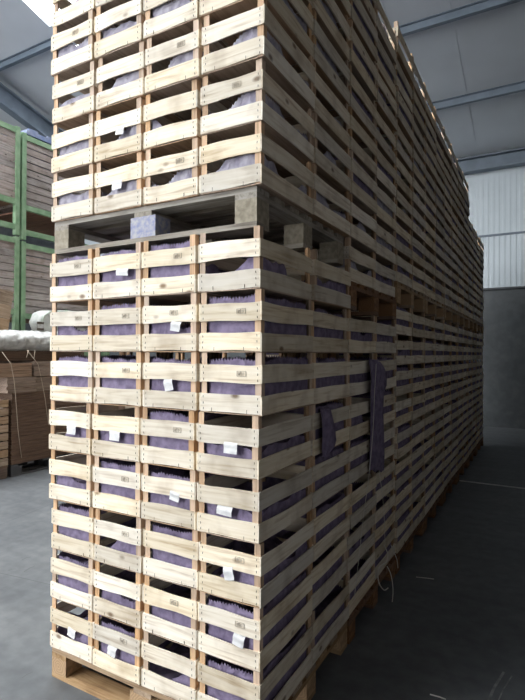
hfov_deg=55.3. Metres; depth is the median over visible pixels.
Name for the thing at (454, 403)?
wooden crate
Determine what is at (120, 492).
wooden crate
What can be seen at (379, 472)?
string
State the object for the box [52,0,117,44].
wooden crate
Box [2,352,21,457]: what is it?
cord
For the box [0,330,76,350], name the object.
roll
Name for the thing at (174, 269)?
wooden crate
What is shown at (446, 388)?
wooden crate
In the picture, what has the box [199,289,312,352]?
wooden crate
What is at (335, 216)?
wooden crate
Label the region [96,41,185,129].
wooden crate
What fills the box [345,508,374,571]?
wooden crate
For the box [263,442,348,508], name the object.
wooden crate
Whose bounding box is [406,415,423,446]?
wooden crate
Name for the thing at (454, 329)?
wooden crate
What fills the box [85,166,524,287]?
cladding
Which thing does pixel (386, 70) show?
wooden crate
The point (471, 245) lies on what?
wooden crate
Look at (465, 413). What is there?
wooden crate
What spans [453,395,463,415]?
wooden crate
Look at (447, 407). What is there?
wooden crate
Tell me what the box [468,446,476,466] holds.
wooden pallet
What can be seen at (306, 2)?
wooden crate
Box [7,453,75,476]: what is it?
wooden pallet
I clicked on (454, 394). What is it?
wooden crate
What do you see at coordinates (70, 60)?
wooden crate
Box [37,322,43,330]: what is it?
print
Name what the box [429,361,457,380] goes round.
wooden crate
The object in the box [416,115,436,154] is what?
wooden crate
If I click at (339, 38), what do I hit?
wooden crate
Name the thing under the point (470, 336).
wooden crate
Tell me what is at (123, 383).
wooden crate
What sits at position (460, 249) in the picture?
wooden crate
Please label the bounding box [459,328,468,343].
wooden crate
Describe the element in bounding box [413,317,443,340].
wooden crate
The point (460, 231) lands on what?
wooden crate
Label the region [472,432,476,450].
wooden crate
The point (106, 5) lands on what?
wooden crate
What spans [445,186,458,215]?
wooden crate
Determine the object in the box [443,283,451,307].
wooden crate
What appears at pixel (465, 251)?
wooden crate
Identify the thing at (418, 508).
wooden crate
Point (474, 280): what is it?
wooden crate
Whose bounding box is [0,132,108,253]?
steel stillage
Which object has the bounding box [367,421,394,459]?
wooden crate
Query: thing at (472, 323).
wooden pallet
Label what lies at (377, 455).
fabric strip
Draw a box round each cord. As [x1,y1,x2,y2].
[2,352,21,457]
[27,350,48,424]
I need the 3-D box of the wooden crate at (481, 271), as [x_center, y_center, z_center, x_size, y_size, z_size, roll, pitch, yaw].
[3.668,-1.293,8.745,0.293,0.240,0.490,0,0,29]
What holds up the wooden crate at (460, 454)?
on the wooden pallet at (465, 465)
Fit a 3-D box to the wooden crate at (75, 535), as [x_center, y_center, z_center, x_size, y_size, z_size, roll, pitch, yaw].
[-0.797,0.861,2.623,0.294,0.243,0.493,0,0,29]
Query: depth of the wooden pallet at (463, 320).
6.67 m
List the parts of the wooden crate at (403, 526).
corner post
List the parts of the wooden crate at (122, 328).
corner post, floor panel, corner post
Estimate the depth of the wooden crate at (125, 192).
2.27 m
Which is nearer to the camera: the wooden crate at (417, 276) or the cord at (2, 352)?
the wooden crate at (417, 276)
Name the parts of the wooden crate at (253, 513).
corner post, floor panel, corner post, corner post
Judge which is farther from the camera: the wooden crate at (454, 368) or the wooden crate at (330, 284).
the wooden crate at (454, 368)
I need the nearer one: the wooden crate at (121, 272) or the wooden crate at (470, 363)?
the wooden crate at (121, 272)
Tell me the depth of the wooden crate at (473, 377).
7.79 m
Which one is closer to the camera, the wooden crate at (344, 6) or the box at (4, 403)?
the wooden crate at (344, 6)
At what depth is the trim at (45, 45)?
9.84 m
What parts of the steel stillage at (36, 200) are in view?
panel, frame post, panel, frame rail, frame rail, frame rail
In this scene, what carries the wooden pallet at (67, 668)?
on the floor
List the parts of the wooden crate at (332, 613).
corner post, corner post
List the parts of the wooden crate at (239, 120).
corner post, floor panel, corner post, corner post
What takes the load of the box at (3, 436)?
on the box at (4, 452)
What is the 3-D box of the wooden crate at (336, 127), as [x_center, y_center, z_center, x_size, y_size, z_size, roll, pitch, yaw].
[0.235,-1.236,2.631,0.294,0.243,0.493,0,0,29]
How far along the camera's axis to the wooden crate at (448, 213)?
5.63 m
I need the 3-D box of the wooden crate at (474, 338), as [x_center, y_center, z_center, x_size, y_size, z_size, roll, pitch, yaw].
[3.181,-0.191,7.866,0.293,0.228,0.490,0,0,29]
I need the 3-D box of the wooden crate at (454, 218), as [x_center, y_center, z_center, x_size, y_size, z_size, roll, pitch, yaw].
[2.197,-1.557,6.132,0.293,0.240,0.490,0,0,30]
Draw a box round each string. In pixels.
[354,372,375,598]
[377,545,387,590]
[379,472,384,532]
[387,566,392,601]
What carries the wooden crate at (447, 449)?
on the wooden crate at (447, 475)
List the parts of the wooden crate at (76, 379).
corner post, floor panel, corner post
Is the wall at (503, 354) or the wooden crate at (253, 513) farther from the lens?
the wall at (503, 354)
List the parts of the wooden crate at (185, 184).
corner post, floor panel, corner post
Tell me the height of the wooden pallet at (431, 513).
0.144 m
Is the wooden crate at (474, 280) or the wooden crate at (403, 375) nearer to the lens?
the wooden crate at (403, 375)
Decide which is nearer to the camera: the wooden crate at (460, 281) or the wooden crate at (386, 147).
the wooden crate at (386, 147)
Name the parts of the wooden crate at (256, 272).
corner post, floor panel, corner post, corner post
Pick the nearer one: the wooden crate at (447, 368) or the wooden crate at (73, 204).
the wooden crate at (73, 204)
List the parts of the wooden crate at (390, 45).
floor panel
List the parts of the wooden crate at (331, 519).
corner post, corner post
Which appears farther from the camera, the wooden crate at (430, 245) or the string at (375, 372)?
the wooden crate at (430, 245)
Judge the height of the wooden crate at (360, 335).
0.243 m
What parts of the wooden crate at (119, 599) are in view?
corner post, floor panel, corner post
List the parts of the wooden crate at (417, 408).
corner post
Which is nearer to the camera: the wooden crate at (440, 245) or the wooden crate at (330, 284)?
the wooden crate at (330, 284)
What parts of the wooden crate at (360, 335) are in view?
corner post, corner post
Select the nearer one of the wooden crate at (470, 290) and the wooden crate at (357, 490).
the wooden crate at (357, 490)
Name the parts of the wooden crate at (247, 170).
corner post, floor panel, corner post, corner post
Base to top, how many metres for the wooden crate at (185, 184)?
0.243 m
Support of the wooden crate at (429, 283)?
on the wooden pallet at (433, 307)
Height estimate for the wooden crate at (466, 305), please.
0.240 m
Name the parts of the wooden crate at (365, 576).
corner post, corner post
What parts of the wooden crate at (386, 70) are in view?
floor panel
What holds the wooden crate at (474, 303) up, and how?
on the wooden crate at (474, 312)
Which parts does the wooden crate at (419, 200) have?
floor panel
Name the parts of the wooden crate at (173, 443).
corner post, floor panel, corner post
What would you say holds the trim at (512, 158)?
attached to the cladding
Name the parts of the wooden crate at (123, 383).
corner post, floor panel, corner post, corner post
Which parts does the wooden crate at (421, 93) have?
floor panel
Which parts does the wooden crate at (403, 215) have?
floor panel, corner post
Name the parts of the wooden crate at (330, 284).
corner post, floor panel, corner post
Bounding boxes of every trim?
[0,38,50,70]
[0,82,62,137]
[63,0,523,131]
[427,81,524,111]
[454,147,524,174]
[478,231,524,237]
[483,286,524,289]
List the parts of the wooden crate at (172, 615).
corner post, floor panel, corner post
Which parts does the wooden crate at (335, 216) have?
corner post, floor panel, corner post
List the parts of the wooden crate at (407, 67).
floor panel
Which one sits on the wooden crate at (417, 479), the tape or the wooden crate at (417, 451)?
the wooden crate at (417, 451)
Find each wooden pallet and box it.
[0,465,7,479]
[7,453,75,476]
[52,621,346,699]
[55,186,343,265]
[321,281,395,320]
[347,556,394,643]
[356,281,424,312]
[394,518,423,573]
[396,295,443,319]
[404,305,457,324]
[424,490,443,531]
[444,471,457,502]
[451,312,468,327]
[458,458,467,481]
[464,317,476,330]
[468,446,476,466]
[473,321,483,332]
[476,437,482,453]
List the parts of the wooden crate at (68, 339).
corner post, floor panel, corner post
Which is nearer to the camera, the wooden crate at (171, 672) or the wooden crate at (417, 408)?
the wooden crate at (171, 672)
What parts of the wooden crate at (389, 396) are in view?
corner post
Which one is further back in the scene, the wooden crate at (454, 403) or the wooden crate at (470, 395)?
the wooden crate at (470, 395)
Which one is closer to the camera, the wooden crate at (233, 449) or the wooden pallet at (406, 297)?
the wooden crate at (233, 449)
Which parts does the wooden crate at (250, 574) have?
corner post, floor panel, corner post, corner post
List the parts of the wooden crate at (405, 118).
corner post, floor panel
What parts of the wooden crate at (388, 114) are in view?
floor panel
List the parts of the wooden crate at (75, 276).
corner post, corner post, floor panel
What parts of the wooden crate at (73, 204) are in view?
corner post, floor panel, corner post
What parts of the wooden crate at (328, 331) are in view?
corner post, floor panel, corner post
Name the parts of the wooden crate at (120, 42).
corner post, floor panel, corner post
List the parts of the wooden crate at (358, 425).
corner post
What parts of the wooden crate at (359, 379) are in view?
corner post, corner post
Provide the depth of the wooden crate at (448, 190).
5.62 m
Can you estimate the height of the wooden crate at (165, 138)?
0.243 m
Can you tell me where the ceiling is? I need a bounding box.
[0,0,524,159]
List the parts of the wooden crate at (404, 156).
floor panel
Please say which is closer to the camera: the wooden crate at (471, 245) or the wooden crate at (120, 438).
the wooden crate at (120, 438)
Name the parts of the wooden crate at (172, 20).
corner post, floor panel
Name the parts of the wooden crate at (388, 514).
corner post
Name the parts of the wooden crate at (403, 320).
corner post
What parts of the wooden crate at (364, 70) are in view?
corner post, floor panel, corner post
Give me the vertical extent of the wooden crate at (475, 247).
0.240 m
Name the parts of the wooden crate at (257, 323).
corner post, floor panel, corner post, corner post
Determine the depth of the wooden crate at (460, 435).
6.56 m
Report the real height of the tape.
0.002 m
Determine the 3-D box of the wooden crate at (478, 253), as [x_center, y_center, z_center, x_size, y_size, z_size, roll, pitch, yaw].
[3.425,-1.537,8.308,0.294,0.240,0.490,0,0,29]
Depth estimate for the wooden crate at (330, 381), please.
2.54 m
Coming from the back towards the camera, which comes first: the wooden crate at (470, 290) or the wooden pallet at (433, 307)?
the wooden crate at (470, 290)
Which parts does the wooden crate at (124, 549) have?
corner post, floor panel, corner post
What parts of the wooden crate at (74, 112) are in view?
corner post, floor panel, corner post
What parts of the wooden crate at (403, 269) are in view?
corner post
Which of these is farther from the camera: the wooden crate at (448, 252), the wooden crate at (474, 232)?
the wooden crate at (474, 232)
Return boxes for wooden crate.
[49,400,134,454]
[49,449,109,506]
[50,249,134,307]
[50,300,100,351]
[50,352,159,402]
[50,548,130,610]
[50,597,101,663]
[51,9,121,94]
[51,113,109,178]
[51,164,108,222]
[51,499,133,559]
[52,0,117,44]
[52,61,127,130]
[92,404,170,461]
[92,456,161,517]
[92,613,174,684]
[93,242,190,305]
[93,297,181,351]
[93,509,154,573]
[93,561,173,628]
[94,0,170,75]
[94,97,179,185]
[94,352,201,406]
[95,0,136,25]
[95,152,160,214]
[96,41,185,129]
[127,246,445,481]
[140,407,251,470]
[141,234,247,303]
[141,463,252,529]
[141,631,206,699]
[142,293,243,352]
[142,575,208,649]
[143,0,229,59]
[143,79,234,172]
[143,137,212,205]
[143,352,254,410]
[143,520,234,589]
[145,19,234,120]
[196,406,310,479]
[197,458,311,544]
[197,616,311,699]
[198,225,311,301]
[198,565,311,672]
[199,0,312,64]
[199,121,312,214]
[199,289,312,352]
[199,352,313,415]
[199,510,313,608]
[200,58,313,169]
[202,0,314,117]
[262,398,348,456]
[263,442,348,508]
[264,249,350,309]
[265,353,349,404]
[275,486,349,561]
[277,112,350,194]
[285,61,349,153]
[287,0,312,13]
[291,10,349,110]
[296,0,349,61]
[302,237,375,289]
[308,164,349,236]
[311,301,347,352]
[311,534,346,610]
[311,574,348,665]
[312,194,376,253]
[323,0,350,21]
[326,150,376,217]
[328,64,375,142]
[330,107,376,177]
[331,353,372,395]
[332,397,370,440]
[335,19,376,103]
[336,0,377,62]
[336,353,395,388]
[337,434,369,483]
[340,470,376,528]
[340,545,374,615]
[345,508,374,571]
[346,310,375,352]
[350,387,394,424]
[351,216,395,265]
[352,179,395,231]
[354,489,394,542]
[357,306,411,335]
[358,103,395,166]
[360,0,376,24]
[361,334,412,364]
[362,249,411,287]
[363,65,396,134]
[363,253,394,296]
[365,421,412,458]
[366,454,394,502]
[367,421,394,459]
[369,522,394,579]
[375,0,396,64]
[375,316,395,352]
[376,38,395,99]
[376,141,395,197]
[382,118,411,173]
[383,86,413,144]
[384,151,411,202]
[384,393,410,427]
[385,364,411,396]
[386,450,411,490]
[387,21,412,83]
[387,231,424,268]
[388,477,411,521]
[389,216,411,259]
[394,505,412,553]
[395,60,411,111]
[395,184,412,230]
[396,389,425,419]
[396,441,423,475]
[397,172,425,215]
[397,363,434,387]
[398,308,424,337]
[398,313,434,339]
[399,338,435,362]
[401,143,425,190]
[402,115,425,162]
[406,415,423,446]
[408,336,424,363]
[411,57,425,110]
[411,85,425,137]
[411,202,425,242]
[411,260,424,294]
[411,363,424,391]
[411,465,424,503]
[412,492,424,530]
[413,190,435,227]
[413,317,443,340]
[413,386,434,412]
[414,164,435,203]
[414,362,443,384]
[414,479,434,514]
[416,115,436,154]
[416,410,434,438]
[417,137,436,180]
[419,84,435,131]
[419,243,434,276]
[423,434,433,463]
[424,217,435,251]
[424,269,434,299]
[424,455,434,488]
[425,204,444,237]
[425,229,444,260]
[425,361,450,382]
[427,162,444,193]
[427,405,443,431]
[428,383,442,407]
[429,135,443,172]
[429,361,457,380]
[430,108,444,149]
[430,253,443,282]
[430,427,443,454]
[430,440,451,467]
[434,277,443,303]
[434,448,443,477]
[435,180,444,215]
[435,340,444,362]
[435,381,450,403]
[435,469,443,500]
[436,320,451,341]
[437,150,451,184]
[437,194,451,225]
[437,401,450,424]
[438,220,451,246]
[438,324,457,342]
[439,380,457,399]
[440,341,450,361]
[440,421,451,446]
[443,261,451,287]
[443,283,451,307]
[443,463,450,487]
[444,128,452,165]
[444,172,451,205]
[444,239,451,267]
[444,325,463,343]
[444,360,467,376]
[444,361,463,378]
[445,152,457,178]
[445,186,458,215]
[445,209,457,234]
[445,398,458,419]
[446,342,457,360]
[446,378,463,396]
[447,268,457,292]
[447,344,467,359]
[448,416,458,439]
[448,430,462,449]
[450,455,457,477]
[451,165,457,197]
[451,227,457,253]
[451,247,457,273]
[451,435,458,458]
[452,179,463,206]
[452,217,462,242]
[452,292,457,310]
[452,330,472,344]
[453,164,463,188]
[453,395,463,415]
[454,274,463,296]
[454,343,463,360]
[454,360,472,375]
[455,413,463,432]
[457,197,464,224]
[457,447,462,470]
[458,214,468,232]
[458,226,468,249]
[458,239,463,260]
[458,258,462,278]
[458,293,463,313]
[458,360,476,374]
[458,392,467,410]
[459,173,468,198]
[459,190,469,215]
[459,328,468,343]
[460,409,467,427]
[461,283,467,299]
[461,300,468,316]
[463,261,468,283]
[463,332,479,345]
[463,344,471,359]
[463,375,471,391]
[463,376,467,393]
[463,390,472,407]
[463,426,467,444]
[463,441,468,462]
[464,217,472,239]
[464,248,467,266]
[464,374,475,389]
[465,284,472,302]
[465,436,472,454]
[467,421,471,439]
[468,233,473,255]
[468,250,472,271]
[468,271,472,287]
[468,303,472,318]
[468,406,472,423]
[469,242,476,260]
[469,291,476,305]
[469,389,476,404]
[472,256,476,275]
[472,272,476,290]
[472,304,476,320]
[472,330,476,344]
[472,345,475,359]
[472,345,479,359]
[472,373,479,387]
[472,403,476,418]
[472,418,475,434]
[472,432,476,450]
[473,228,476,245]
[473,414,479,430]
[474,280,479,294]
[474,294,479,308]
[474,359,479,373]
[474,387,479,401]
[476,385,482,398]
[476,400,479,416]
[476,429,479,443]
[477,236,479,251]
[477,250,479,265]
[477,265,479,279]
[477,309,479,321]
[477,359,482,372]
[477,372,483,385]
[479,424,482,439]
[480,238,483,256]
[480,252,483,269]
[480,269,482,283]
[480,283,482,296]
[480,295,483,310]
[480,311,482,323]
[480,333,483,345]
[480,346,482,358]
[480,398,482,412]
[480,411,482,426]
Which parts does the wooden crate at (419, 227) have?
floor panel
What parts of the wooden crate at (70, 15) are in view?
corner post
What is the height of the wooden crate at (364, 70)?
0.243 m
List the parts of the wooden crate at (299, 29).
corner post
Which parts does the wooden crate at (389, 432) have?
corner post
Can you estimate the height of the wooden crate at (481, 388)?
0.228 m
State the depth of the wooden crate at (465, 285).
6.97 m
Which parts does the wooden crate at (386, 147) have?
floor panel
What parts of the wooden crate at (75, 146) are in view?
corner post, floor panel, corner post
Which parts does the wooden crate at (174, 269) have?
corner post, floor panel, corner post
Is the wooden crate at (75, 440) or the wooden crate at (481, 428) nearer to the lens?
the wooden crate at (75, 440)
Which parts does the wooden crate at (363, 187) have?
corner post, floor panel, corner post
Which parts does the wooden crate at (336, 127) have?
corner post, floor panel, corner post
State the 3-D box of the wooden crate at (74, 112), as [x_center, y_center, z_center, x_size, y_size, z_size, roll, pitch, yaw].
[-0.799,-1.241,2.638,0.295,0.243,0.493,0,0,29]
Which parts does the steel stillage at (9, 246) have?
panel, frame rail, frame post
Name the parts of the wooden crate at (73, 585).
corner post, floor panel, corner post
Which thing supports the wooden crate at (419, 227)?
on the wooden crate at (418, 249)
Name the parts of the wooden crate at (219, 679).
corner post, corner post, corner post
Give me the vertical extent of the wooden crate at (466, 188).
0.240 m
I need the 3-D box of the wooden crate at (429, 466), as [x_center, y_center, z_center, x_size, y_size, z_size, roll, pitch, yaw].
[1.458,1.151,4.807,0.294,0.228,0.490,0,0,29]
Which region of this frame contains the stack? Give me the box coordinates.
[0,390,85,464]
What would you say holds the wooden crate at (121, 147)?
on the wooden crate at (125, 192)
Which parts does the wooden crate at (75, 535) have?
corner post, floor panel, corner post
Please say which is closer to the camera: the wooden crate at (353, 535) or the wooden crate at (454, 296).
the wooden crate at (353, 535)
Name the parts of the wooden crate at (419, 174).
floor panel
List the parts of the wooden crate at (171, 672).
corner post, floor panel, corner post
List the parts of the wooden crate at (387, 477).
corner post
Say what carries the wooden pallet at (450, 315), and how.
on the wooden crate at (447, 330)
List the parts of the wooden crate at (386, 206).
floor panel, corner post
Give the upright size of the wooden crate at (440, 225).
0.240 m
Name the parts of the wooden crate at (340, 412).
corner post, paper strip, corner post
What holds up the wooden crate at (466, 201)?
on the wooden crate at (465, 225)
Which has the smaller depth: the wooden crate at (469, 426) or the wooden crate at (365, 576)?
the wooden crate at (365, 576)
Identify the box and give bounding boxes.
[0,289,12,329]
[0,399,8,415]
[0,416,7,432]
[0,432,7,449]
[0,449,7,466]
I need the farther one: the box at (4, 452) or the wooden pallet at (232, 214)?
the box at (4, 452)
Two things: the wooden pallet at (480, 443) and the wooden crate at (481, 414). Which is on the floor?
the wooden pallet at (480, 443)
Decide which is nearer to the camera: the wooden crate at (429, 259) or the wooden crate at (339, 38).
the wooden crate at (339, 38)
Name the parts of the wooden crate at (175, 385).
corner post, floor panel, corner post, corner post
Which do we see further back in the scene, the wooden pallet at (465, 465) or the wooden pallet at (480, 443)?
the wooden pallet at (480, 443)
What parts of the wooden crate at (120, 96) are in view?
corner post, floor panel, corner post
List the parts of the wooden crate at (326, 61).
corner post, floor panel, corner post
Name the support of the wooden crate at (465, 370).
on the wooden crate at (465, 389)
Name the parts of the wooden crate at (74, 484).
corner post, floor panel, corner post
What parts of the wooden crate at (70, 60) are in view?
corner post, floor panel, corner post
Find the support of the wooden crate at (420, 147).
on the wooden crate at (419, 174)
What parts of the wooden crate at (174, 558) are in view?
corner post, floor panel, corner post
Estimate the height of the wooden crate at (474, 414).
0.228 m
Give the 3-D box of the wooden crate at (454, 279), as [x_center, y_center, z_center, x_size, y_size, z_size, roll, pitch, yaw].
[2.200,-0.839,6.123,0.293,0.240,0.490,0,0,29]
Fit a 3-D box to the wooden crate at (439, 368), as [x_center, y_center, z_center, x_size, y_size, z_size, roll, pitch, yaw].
[1.698,0.241,5.247,0.295,0.228,0.490,0,0,29]
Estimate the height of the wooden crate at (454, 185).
0.240 m
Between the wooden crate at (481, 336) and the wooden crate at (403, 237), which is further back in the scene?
the wooden crate at (481, 336)
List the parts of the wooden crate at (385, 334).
corner post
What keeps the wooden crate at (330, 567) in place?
on the wooden crate at (332, 613)
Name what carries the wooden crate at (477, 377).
on the wooden crate at (478, 390)
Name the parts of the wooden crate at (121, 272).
corner post, corner post, floor panel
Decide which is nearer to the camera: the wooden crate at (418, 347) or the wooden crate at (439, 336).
the wooden crate at (418, 347)
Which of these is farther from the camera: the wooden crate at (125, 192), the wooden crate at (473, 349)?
the wooden crate at (473, 349)
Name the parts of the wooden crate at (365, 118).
corner post, floor panel, corner post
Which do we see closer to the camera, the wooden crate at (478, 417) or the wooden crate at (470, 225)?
the wooden crate at (470, 225)
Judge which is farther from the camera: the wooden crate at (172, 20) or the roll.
the roll
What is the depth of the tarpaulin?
7.92 m
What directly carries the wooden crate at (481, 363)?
on the wooden crate at (481, 376)
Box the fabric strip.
[368,358,386,471]
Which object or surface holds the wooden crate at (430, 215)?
on the wooden crate at (430, 245)
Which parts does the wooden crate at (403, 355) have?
corner post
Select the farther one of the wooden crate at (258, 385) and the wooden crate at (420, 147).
the wooden crate at (420, 147)
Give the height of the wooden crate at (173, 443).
0.243 m
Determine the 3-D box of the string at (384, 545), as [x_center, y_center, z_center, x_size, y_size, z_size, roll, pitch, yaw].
[0.761,1.408,3.172,0.045,0.283,0.210,0,0,29]
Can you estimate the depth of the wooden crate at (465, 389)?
7.00 m
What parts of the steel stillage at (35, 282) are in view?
frame post, frame rail, panel, frame rail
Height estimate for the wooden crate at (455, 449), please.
0.228 m
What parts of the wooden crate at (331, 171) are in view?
floor panel, corner post, corner post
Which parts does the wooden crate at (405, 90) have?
floor panel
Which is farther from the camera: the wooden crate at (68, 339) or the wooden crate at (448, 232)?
the wooden crate at (448, 232)
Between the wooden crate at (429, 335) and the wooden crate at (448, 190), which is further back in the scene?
the wooden crate at (448, 190)
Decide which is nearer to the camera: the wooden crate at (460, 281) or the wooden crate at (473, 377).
the wooden crate at (460, 281)
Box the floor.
[0,426,524,699]
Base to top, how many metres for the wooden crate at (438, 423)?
0.228 m
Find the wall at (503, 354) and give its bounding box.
[85,288,524,428]
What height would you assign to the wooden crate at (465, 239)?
0.240 m
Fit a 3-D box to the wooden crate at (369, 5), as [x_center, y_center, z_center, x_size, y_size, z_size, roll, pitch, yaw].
[0.485,-2.204,3.079,0.293,0.243,0.493,0,0,29]
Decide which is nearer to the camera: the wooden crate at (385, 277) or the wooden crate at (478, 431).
the wooden crate at (385, 277)
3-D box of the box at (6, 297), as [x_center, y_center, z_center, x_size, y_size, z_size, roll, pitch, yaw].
[-3.857,-0.584,6.737,0.340,0.688,0.873,0,0,29]
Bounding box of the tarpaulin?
[21,128,51,170]
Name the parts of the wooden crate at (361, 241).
floor panel, corner post, corner post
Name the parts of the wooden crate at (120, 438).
corner post, floor panel, corner post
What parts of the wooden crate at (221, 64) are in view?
corner post, floor panel, corner post, corner post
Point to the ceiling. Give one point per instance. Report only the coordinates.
(486, 50)
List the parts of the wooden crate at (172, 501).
corner post, floor panel, corner post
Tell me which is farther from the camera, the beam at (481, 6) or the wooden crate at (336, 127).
the beam at (481, 6)
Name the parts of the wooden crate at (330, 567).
corner post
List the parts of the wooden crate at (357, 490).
corner post, corner post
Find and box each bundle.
[0,351,83,360]
[0,362,31,377]
[0,376,35,392]
[11,360,58,375]
[33,376,57,390]
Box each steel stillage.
[0,120,20,235]
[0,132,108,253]
[0,234,19,330]
[9,241,101,330]
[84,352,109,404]
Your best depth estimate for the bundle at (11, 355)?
6.83 m
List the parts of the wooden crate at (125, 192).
corner post, floor panel, corner post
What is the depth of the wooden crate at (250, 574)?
2.01 m
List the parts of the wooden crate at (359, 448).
corner post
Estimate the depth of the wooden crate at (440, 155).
5.23 m
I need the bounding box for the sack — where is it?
[29,310,85,331]
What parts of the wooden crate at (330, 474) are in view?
corner post, corner post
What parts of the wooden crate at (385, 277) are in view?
corner post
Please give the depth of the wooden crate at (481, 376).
8.71 m
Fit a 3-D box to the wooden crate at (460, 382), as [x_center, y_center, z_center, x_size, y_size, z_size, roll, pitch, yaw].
[2.437,0.482,6.552,0.293,0.228,0.490,0,0,30]
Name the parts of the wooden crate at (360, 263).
corner post, corner post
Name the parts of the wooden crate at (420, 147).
floor panel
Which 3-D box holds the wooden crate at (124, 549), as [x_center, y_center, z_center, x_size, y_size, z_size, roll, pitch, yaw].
[-0.539,0.861,2.475,0.293,0.243,0.493,0,0,29]
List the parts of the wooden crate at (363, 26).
floor panel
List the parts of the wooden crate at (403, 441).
corner post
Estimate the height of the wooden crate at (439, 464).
0.228 m
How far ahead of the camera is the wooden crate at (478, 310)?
8.24 m
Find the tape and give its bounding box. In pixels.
[459,480,524,488]
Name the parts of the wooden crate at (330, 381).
corner post, corner post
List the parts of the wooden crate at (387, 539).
corner post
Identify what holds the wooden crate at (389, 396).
on the wooden crate at (389, 432)
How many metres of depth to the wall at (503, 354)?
10.98 m
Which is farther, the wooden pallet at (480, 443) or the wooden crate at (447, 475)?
the wooden pallet at (480, 443)
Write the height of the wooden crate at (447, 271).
0.240 m
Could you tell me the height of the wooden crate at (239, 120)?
0.243 m
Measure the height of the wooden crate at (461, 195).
0.240 m
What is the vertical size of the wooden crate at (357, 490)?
0.243 m
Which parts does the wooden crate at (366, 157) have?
corner post, floor panel, corner post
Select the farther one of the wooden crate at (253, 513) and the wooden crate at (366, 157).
the wooden crate at (366, 157)
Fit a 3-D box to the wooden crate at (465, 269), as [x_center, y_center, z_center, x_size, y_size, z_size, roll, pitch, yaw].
[2.688,-1.070,6.998,0.293,0.240,0.490,0,0,29]
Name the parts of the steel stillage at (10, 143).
panel, frame rail, frame rail, frame rail, frame post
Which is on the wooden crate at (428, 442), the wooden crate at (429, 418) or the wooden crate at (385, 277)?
the wooden crate at (429, 418)
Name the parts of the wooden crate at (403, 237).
floor panel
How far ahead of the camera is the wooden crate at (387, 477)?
3.46 m
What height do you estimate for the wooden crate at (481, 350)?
0.228 m
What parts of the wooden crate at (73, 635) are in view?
corner post, floor panel, corner post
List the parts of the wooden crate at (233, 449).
corner post, floor panel, corner post, corner post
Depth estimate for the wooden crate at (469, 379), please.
7.39 m
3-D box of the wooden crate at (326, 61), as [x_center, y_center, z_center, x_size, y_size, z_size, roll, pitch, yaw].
[0.237,-1.479,2.636,0.296,0.243,0.493,0,0,29]
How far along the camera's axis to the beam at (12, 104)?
11.12 m
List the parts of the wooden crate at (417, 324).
floor panel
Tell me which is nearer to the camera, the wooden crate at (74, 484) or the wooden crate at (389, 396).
the wooden crate at (74, 484)
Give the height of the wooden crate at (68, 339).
0.243 m
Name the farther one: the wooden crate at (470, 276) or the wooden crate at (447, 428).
the wooden crate at (470, 276)
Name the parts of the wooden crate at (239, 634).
corner post, floor panel, corner post, corner post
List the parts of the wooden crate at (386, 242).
floor panel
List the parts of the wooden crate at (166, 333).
corner post, floor panel, corner post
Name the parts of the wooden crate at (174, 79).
corner post, floor panel, corner post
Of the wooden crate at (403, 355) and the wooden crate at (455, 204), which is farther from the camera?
the wooden crate at (455, 204)
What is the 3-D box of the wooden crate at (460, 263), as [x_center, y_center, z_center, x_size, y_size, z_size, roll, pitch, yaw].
[2.442,-1.074,6.567,0.295,0.240,0.490,0,0,29]
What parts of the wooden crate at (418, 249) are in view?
floor panel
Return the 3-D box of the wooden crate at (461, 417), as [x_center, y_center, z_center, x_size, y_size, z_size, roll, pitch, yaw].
[2.437,0.939,6.548,0.294,0.228,0.490,0,0,29]
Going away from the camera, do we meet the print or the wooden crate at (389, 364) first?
the wooden crate at (389, 364)
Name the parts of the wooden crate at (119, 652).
corner post, corner post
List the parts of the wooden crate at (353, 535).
corner post, corner post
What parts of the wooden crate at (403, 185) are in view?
floor panel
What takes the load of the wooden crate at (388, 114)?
on the wooden crate at (386, 147)
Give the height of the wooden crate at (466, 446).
0.228 m
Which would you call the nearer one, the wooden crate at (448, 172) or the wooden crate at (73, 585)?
the wooden crate at (73, 585)
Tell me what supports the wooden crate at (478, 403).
on the wooden crate at (478, 417)
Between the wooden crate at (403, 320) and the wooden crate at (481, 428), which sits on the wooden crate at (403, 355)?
the wooden crate at (403, 320)
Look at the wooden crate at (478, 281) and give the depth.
8.25 m
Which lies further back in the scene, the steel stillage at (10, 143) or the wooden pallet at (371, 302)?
the steel stillage at (10, 143)
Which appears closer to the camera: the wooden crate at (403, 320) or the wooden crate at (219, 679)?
the wooden crate at (219, 679)
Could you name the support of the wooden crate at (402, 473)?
on the wooden crate at (403, 498)
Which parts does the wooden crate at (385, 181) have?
floor panel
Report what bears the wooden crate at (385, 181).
on the wooden crate at (386, 206)
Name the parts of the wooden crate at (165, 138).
corner post, floor panel, corner post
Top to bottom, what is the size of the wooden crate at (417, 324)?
0.228 m
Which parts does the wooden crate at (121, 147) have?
corner post, floor panel, corner post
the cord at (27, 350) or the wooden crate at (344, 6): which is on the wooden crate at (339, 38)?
the wooden crate at (344, 6)
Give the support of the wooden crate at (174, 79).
on the wooden crate at (165, 138)
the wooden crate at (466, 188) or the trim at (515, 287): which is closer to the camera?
the wooden crate at (466, 188)
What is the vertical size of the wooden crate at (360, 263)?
0.243 m
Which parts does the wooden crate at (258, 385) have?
corner post, floor panel, corner post, corner post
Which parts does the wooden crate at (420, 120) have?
floor panel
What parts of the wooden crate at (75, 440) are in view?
corner post, floor panel, corner post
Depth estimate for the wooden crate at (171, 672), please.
2.13 m
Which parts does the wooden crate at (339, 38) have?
corner post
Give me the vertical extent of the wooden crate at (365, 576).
0.243 m
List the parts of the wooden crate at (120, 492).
corner post, floor panel, corner post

